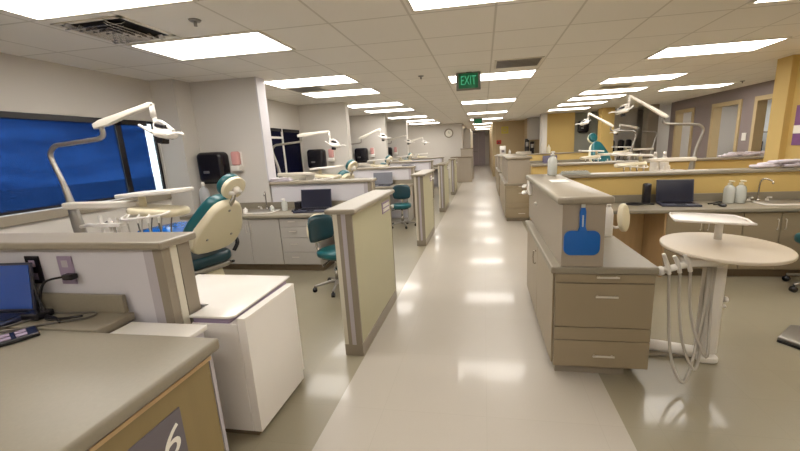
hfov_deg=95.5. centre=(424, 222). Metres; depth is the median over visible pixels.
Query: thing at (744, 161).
wall
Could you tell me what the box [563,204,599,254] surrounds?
mirror
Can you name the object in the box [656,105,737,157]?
wall
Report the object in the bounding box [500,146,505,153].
soap dispenser
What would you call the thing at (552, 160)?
spray bottle
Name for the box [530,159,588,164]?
countertop
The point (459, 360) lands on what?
floor
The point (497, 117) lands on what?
recessed light
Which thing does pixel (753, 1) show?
recessed light
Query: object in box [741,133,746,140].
light switch
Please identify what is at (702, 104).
wall
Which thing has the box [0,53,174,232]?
wall
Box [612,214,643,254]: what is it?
panel
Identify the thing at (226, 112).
wall
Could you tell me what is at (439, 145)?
wall
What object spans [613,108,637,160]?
wall
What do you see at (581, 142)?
wall
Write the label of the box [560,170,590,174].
paper stack
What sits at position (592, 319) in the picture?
cabinet
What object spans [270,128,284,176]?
window pane
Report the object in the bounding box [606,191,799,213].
countertop
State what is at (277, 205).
countertop
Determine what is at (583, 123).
lamp
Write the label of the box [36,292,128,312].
backsplash
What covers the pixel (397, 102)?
recessed light
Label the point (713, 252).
unit
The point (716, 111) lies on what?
door frame
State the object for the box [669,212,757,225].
tray
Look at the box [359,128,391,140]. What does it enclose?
lamp
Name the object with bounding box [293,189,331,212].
laptop
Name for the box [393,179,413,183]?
backsplash
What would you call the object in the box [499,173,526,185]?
island countertop
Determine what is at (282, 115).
wall
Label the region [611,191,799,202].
backsplash
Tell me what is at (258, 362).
base cabinet
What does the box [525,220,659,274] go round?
island countertop
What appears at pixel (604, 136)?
wall
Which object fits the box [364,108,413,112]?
recessed light
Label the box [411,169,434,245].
wall
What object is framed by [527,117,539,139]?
upper cabinet
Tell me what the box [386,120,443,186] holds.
wall
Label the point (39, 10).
recessed light
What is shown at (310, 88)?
ceiling vent
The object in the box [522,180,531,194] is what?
intercom box
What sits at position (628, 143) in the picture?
office chair
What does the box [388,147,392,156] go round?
paper towel dispenser
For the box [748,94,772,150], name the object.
door frame
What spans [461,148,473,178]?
storage cabinet
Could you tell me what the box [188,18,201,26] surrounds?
sprinkler head
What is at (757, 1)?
diffuser
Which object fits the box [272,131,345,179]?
unit
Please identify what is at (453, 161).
wall
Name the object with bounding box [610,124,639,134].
lamp
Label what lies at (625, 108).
lamp
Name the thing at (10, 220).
window
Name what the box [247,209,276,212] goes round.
basin
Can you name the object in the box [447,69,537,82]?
recessed light
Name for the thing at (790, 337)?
chair base
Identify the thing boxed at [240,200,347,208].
backsplash
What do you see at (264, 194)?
faucet
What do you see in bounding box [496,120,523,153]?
wall
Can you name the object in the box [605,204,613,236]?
pump bottle
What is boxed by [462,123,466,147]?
wall
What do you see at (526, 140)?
tower
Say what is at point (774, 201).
basin
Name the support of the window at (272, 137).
in the wall at (282, 115)
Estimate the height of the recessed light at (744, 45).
0.012 m
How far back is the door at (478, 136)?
27.07 m
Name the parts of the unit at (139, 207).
post, tray arm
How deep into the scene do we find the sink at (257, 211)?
4.81 m
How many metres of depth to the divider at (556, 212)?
2.23 m
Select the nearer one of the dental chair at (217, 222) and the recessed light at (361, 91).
the dental chair at (217, 222)
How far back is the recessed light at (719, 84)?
7.79 m
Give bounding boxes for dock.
[626,183,654,205]
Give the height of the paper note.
0.003 m
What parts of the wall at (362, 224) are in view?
trim, panel, sign plate, trim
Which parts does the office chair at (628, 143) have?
backrest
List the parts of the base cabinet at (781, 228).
door, door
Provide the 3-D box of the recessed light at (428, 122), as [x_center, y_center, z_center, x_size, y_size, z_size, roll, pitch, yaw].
[-0.014,-4.256,15.537,1.290,0.012,0.620,-1,12,9]
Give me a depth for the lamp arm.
5.89 m
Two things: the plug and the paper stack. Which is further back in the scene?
the paper stack
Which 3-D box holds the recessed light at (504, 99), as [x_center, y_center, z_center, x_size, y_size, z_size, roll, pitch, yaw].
[1.519,-2.908,8.693,1.300,0.012,0.620,-1,12,9]
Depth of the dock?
4.11 m
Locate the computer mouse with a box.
[718,203,726,206]
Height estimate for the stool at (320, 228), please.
0.833 m
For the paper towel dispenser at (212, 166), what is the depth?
4.98 m
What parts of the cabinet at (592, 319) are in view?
door, door, drawer, handle, drawer, drawer, handle, handle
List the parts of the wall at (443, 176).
trim, panel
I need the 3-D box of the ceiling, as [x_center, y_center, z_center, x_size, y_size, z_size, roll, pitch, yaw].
[3.995,-3.756,11.957,13.100,0.100,30.300,-1,12,9]
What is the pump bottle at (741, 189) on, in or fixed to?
on the countertop at (703, 199)
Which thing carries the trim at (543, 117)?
attached to the wall at (560, 126)
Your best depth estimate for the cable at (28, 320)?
1.75 m
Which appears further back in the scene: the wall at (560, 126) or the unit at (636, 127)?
the wall at (560, 126)
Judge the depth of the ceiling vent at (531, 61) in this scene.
4.65 m
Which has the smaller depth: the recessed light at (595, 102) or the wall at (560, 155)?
the recessed light at (595, 102)
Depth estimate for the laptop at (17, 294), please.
1.85 m
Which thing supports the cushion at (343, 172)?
on the dental chair at (351, 165)
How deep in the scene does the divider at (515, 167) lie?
6.92 m
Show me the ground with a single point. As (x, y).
(158, 183)
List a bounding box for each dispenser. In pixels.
[197,152,230,183]
[199,182,209,203]
[230,151,243,171]
[307,149,326,167]
[328,149,334,161]
[355,148,368,162]
[370,148,374,156]
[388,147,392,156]
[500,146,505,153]
[577,121,588,132]
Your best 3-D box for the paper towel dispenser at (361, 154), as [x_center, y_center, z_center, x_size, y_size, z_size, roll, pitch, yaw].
[-1.903,-2.024,10.908,0.380,0.432,0.203,-1,12,9]
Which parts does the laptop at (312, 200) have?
display lid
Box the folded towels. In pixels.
[269,177,292,181]
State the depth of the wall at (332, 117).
7.92 m
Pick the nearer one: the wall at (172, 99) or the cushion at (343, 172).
the wall at (172, 99)
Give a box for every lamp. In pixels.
[92,102,184,143]
[325,139,345,149]
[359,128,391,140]
[390,135,414,144]
[575,113,613,126]
[608,95,667,118]
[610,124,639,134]
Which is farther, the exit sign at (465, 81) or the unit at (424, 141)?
the unit at (424, 141)
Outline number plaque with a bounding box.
[127,407,187,450]
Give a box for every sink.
[243,209,279,213]
[752,200,799,205]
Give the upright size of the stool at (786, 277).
0.946 m
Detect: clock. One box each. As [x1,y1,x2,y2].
[444,129,452,137]
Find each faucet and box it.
[258,191,268,208]
[746,178,774,201]
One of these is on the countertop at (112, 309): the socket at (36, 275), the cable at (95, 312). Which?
the cable at (95, 312)
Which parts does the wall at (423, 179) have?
trim, panel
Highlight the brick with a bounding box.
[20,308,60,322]
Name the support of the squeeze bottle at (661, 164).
on the countertop
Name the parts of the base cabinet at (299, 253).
drawer, drawer, drawer, drawer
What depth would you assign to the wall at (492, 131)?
17.19 m
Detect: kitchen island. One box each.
[495,167,501,196]
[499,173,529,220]
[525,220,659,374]
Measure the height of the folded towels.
0.047 m
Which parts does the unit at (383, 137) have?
tray arm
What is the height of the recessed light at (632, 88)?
0.012 m
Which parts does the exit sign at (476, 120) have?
panel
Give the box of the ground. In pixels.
[6,176,162,215]
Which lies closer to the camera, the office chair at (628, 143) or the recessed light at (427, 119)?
the office chair at (628, 143)
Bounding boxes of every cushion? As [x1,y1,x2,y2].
[183,194,226,231]
[191,248,231,270]
[338,170,349,178]
[591,141,610,161]
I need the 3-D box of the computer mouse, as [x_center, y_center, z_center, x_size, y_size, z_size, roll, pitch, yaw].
[3.139,-0.185,3.823,0.063,0.042,0.105,-1,12,9]
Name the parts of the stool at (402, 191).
backrest, seat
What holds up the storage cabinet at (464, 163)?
on the floor
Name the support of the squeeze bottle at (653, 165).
on the countertop
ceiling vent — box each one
[50,15,175,44]
[285,86,327,92]
[494,56,544,68]
[597,83,635,88]
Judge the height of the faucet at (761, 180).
0.260 m
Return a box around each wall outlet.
[24,256,44,282]
[56,256,77,283]
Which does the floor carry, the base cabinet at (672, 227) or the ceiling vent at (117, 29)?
the base cabinet at (672, 227)
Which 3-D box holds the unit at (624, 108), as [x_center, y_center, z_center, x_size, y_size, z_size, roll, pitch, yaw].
[3.443,-0.846,5.489,1.396,2.120,0.511,-1,12,9]
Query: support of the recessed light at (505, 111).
in the ceiling
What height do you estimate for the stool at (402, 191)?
0.814 m
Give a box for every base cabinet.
[189,274,303,434]
[224,218,287,269]
[279,218,334,269]
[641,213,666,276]
[662,212,743,275]
[732,212,799,276]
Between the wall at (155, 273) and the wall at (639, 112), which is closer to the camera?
the wall at (155, 273)
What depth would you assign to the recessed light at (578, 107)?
11.74 m
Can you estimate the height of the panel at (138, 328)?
0.715 m
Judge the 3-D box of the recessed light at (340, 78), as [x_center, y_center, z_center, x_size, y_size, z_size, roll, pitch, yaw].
[-1.668,-2.058,5.300,1.290,0.012,0.620,-1,12,9]
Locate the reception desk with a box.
[0,329,224,450]
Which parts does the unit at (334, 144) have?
post, tray arm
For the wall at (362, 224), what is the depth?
2.76 m
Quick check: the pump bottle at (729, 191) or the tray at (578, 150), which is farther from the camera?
the tray at (578, 150)
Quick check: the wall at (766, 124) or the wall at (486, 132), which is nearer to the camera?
the wall at (766, 124)
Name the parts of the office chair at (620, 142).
backrest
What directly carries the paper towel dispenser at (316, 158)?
attached to the wall at (332, 117)
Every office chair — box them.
[617,140,623,158]
[625,139,631,160]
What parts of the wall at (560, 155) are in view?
wall panel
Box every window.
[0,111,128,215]
[0,121,171,227]
[271,129,305,179]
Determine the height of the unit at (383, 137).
2.003 m
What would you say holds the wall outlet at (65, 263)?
attached to the wall at (155, 273)
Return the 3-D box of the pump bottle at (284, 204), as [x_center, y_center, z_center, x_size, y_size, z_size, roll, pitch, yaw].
[-1.897,-0.243,4.883,0.080,0.166,0.100,-1,12,9]
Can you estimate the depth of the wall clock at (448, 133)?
16.82 m
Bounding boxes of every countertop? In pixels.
[4,292,134,332]
[180,200,347,219]
[375,179,413,188]
[494,155,497,178]
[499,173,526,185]
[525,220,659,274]
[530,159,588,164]
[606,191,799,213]
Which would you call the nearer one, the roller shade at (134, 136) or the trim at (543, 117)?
the roller shade at (134, 136)
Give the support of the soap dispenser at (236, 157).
attached to the wall at (226, 112)
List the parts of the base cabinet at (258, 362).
lid, rail, door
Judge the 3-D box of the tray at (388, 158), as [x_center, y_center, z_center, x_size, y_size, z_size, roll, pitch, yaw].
[-1.137,-1.531,8.874,0.520,0.056,0.260,-1,12,9]
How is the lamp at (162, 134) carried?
attached to the unit at (139, 207)
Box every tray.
[114,187,193,198]
[310,165,343,169]
[367,158,389,161]
[578,150,603,151]
[612,154,652,155]
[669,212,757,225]
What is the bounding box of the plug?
[38,273,82,319]
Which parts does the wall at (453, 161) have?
panel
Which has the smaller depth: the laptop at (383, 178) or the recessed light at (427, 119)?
the laptop at (383, 178)
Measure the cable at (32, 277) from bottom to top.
0.200 m
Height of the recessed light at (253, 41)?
0.012 m
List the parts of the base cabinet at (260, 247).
door, door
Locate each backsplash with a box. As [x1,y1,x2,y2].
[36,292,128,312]
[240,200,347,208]
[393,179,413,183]
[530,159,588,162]
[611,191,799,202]
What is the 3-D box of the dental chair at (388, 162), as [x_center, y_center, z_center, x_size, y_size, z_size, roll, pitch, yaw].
[-1.595,-1.159,10.018,1.723,1.350,0.730,4,13,29]
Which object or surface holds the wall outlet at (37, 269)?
attached to the wall at (155, 273)
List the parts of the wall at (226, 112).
post, corner trim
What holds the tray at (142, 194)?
on the unit at (139, 207)
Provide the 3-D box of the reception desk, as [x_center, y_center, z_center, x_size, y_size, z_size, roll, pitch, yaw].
[-2.313,0.979,1.337,2.780,0.750,1.055,-1,12,9]
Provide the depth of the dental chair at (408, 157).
12.29 m
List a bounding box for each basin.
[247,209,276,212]
[757,200,799,203]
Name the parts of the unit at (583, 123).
tray arm, post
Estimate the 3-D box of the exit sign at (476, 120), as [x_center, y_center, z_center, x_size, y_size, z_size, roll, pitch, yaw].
[2.060,-3.935,14.041,0.350,0.220,0.046,-1,12,9]
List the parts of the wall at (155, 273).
wall panel, post, corner trim, trim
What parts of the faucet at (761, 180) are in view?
spout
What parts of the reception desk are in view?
edge trim, panel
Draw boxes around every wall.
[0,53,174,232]
[0,232,200,323]
[149,79,206,222]
[189,77,376,202]
[266,99,305,179]
[298,102,415,217]
[324,189,396,355]
[349,114,434,197]
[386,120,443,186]
[407,123,462,178]
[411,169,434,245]
[436,162,449,211]
[448,158,457,194]
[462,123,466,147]
[473,130,488,164]
[489,122,495,176]
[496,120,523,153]
[524,150,614,160]
[530,156,763,219]
[547,112,574,152]
[558,166,799,194]
[574,112,596,151]
[596,110,643,159]
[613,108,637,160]
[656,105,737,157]
[667,80,774,157]
[762,99,771,155]
[763,54,799,161]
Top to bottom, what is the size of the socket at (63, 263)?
0.036 m
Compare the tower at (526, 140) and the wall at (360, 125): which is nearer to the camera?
the wall at (360, 125)
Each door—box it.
[473,131,484,165]
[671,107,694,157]
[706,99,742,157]
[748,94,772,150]
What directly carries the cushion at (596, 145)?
on the dental chair at (592, 138)
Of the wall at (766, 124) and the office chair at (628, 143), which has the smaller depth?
the wall at (766, 124)
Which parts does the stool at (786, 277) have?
leg, seat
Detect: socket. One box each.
[34,273,38,279]
[61,261,67,266]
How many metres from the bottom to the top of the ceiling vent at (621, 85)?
0.013 m
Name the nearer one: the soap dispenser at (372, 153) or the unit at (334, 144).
the unit at (334, 144)
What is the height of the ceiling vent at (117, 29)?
0.035 m
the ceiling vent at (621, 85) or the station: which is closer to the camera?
the station
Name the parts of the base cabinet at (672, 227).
door, door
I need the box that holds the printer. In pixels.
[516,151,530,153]
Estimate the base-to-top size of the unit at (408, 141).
1.925 m
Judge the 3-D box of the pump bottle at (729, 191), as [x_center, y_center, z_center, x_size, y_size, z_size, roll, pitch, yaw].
[3.346,-0.340,3.984,0.104,0.250,0.104,-12,15,-39]
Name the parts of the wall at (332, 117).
corner trim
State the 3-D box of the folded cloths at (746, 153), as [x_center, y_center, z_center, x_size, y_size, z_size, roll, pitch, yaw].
[5.554,-1.180,6.201,0.949,0.083,0.215,-1,12,9]
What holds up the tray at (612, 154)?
on the unit at (624, 108)
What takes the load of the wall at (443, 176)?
on the floor
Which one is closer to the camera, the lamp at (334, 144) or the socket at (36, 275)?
the socket at (36, 275)
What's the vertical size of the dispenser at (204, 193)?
0.420 m
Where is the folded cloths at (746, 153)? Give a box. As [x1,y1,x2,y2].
[718,151,764,156]
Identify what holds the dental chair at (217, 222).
on the floor
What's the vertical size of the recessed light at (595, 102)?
0.012 m
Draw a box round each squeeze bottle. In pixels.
[649,152,658,170]
[659,151,668,169]
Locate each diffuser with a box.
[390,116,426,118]
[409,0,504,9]
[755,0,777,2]
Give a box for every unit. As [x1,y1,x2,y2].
[47,102,193,232]
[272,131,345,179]
[351,128,391,166]
[388,135,414,160]
[409,137,428,157]
[575,113,636,161]
[608,95,704,171]
[610,124,657,160]
[649,212,798,383]
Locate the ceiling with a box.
[0,0,799,130]
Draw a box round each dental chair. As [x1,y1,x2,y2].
[138,173,245,275]
[338,159,357,178]
[380,155,392,166]
[403,153,412,159]
[587,133,624,161]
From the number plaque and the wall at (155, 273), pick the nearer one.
the number plaque
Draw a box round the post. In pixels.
[208,355,228,450]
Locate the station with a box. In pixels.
[294,201,301,209]
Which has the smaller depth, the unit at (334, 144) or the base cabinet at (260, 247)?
the base cabinet at (260, 247)
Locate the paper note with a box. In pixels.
[549,179,570,181]
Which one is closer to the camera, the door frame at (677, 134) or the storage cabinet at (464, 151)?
the door frame at (677, 134)
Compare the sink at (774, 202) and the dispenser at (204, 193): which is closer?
the sink at (774, 202)
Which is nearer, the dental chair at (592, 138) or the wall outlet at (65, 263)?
the wall outlet at (65, 263)
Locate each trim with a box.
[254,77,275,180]
[524,118,539,152]
[539,113,546,152]
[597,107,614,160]
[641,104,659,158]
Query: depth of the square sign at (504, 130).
16.69 m
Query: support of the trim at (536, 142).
attached to the wall at (514, 140)
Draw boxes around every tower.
[525,139,528,150]
[530,142,533,153]
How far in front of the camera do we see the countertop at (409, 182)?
7.83 m
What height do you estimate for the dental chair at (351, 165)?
1.350 m
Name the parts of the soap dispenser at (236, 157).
push lever, plate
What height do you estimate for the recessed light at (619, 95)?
0.012 m
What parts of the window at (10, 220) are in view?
sill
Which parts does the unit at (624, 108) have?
tray arm, post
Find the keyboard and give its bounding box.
[0,326,39,347]
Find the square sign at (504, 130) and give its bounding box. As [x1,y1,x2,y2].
[501,126,507,133]
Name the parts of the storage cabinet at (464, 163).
door, door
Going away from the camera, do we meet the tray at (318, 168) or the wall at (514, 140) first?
the tray at (318, 168)
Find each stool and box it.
[307,214,338,297]
[391,184,415,228]
[782,232,799,292]
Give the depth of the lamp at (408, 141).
11.66 m
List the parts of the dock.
cord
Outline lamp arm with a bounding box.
[297,131,329,136]
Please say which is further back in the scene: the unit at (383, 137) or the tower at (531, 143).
the tower at (531, 143)
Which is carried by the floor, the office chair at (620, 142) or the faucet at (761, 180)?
the office chair at (620, 142)
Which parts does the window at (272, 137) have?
sill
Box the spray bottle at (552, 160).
[547,151,556,174]
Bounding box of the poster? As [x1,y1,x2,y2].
[791,105,799,144]
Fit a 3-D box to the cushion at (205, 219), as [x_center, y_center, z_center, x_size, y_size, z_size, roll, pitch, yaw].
[-2.031,-0.019,3.474,0.413,0.514,0.491,2,13,22]
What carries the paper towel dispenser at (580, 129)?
attached to the wall at (581, 142)
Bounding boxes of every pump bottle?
[281,198,287,210]
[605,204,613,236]
[722,180,735,203]
[734,180,746,202]
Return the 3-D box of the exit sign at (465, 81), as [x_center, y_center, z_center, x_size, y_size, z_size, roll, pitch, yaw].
[0.619,-2.017,5.168,0.345,0.245,0.049,-1,12,9]
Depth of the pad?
3.01 m
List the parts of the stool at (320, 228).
backrest, leg, seat, leg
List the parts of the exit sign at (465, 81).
panel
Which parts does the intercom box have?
bracket plate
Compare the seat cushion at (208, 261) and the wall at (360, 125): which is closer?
the seat cushion at (208, 261)
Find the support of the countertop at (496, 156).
on the floor
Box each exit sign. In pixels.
[456,71,480,90]
[473,118,482,123]
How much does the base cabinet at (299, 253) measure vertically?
0.710 m
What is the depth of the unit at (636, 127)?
10.73 m
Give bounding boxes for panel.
[111,322,207,336]
[407,186,413,220]
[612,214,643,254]
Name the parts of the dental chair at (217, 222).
seat frame, headrest knob, armrest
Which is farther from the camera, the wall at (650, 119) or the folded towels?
the wall at (650, 119)
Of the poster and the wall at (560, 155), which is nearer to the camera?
the poster
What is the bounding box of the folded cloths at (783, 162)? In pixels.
[749,159,799,167]
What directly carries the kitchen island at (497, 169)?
on the floor
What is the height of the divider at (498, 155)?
0.429 m
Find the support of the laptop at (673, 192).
on the countertop at (703, 199)
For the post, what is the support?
on the floor
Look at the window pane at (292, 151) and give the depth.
7.72 m
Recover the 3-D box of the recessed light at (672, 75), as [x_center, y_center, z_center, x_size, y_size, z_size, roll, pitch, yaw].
[3.803,-2.533,6.375,1.270,0.012,0.600,-1,12,9]
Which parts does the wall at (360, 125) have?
wall panel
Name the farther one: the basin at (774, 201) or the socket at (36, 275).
the basin at (774, 201)
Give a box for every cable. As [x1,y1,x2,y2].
[0,311,97,332]
[0,319,31,328]
[31,276,70,320]
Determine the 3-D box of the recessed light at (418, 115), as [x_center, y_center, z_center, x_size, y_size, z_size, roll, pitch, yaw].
[-0.576,-3.510,12.060,1.290,0.012,0.620,-1,12,9]
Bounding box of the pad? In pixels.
[613,203,629,231]
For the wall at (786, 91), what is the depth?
5.18 m
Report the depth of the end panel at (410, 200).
7.72 m
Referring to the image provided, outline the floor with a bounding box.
[223,165,799,450]
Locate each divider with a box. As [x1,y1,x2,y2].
[496,154,501,171]
[500,153,531,182]
[526,174,614,266]
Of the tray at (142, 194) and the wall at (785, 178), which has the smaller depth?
the tray at (142, 194)
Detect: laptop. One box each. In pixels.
[0,262,36,326]
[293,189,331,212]
[373,172,392,186]
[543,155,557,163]
[656,179,701,206]
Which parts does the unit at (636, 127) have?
tray arm, post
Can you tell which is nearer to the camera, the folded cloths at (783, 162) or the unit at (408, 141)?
the folded cloths at (783, 162)
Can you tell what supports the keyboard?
on the reception desk
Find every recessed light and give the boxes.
[0,0,198,20]
[127,30,295,60]
[264,74,359,88]
[300,88,380,97]
[348,101,403,107]
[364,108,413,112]
[386,115,427,118]
[405,0,522,11]
[407,119,434,121]
[410,122,439,124]
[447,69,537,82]
[460,98,516,104]
[467,110,507,114]
[470,117,502,119]
[548,107,590,110]
[557,101,607,105]
[566,94,627,100]
[577,86,649,94]
[598,72,689,83]
[644,36,791,59]
[657,82,736,90]
[747,0,793,4]
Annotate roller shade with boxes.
[118,120,155,191]
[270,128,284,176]
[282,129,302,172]
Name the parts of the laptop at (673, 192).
display lid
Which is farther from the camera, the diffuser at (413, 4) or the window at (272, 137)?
the window at (272, 137)
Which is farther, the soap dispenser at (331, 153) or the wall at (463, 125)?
the wall at (463, 125)
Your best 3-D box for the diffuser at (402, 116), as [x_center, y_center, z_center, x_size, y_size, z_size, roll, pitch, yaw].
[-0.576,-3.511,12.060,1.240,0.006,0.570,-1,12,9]
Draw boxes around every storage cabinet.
[450,156,472,181]
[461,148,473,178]
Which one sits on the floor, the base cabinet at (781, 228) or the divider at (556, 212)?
the base cabinet at (781, 228)
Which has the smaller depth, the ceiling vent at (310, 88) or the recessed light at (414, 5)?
the recessed light at (414, 5)
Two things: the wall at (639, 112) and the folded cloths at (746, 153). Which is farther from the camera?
the wall at (639, 112)

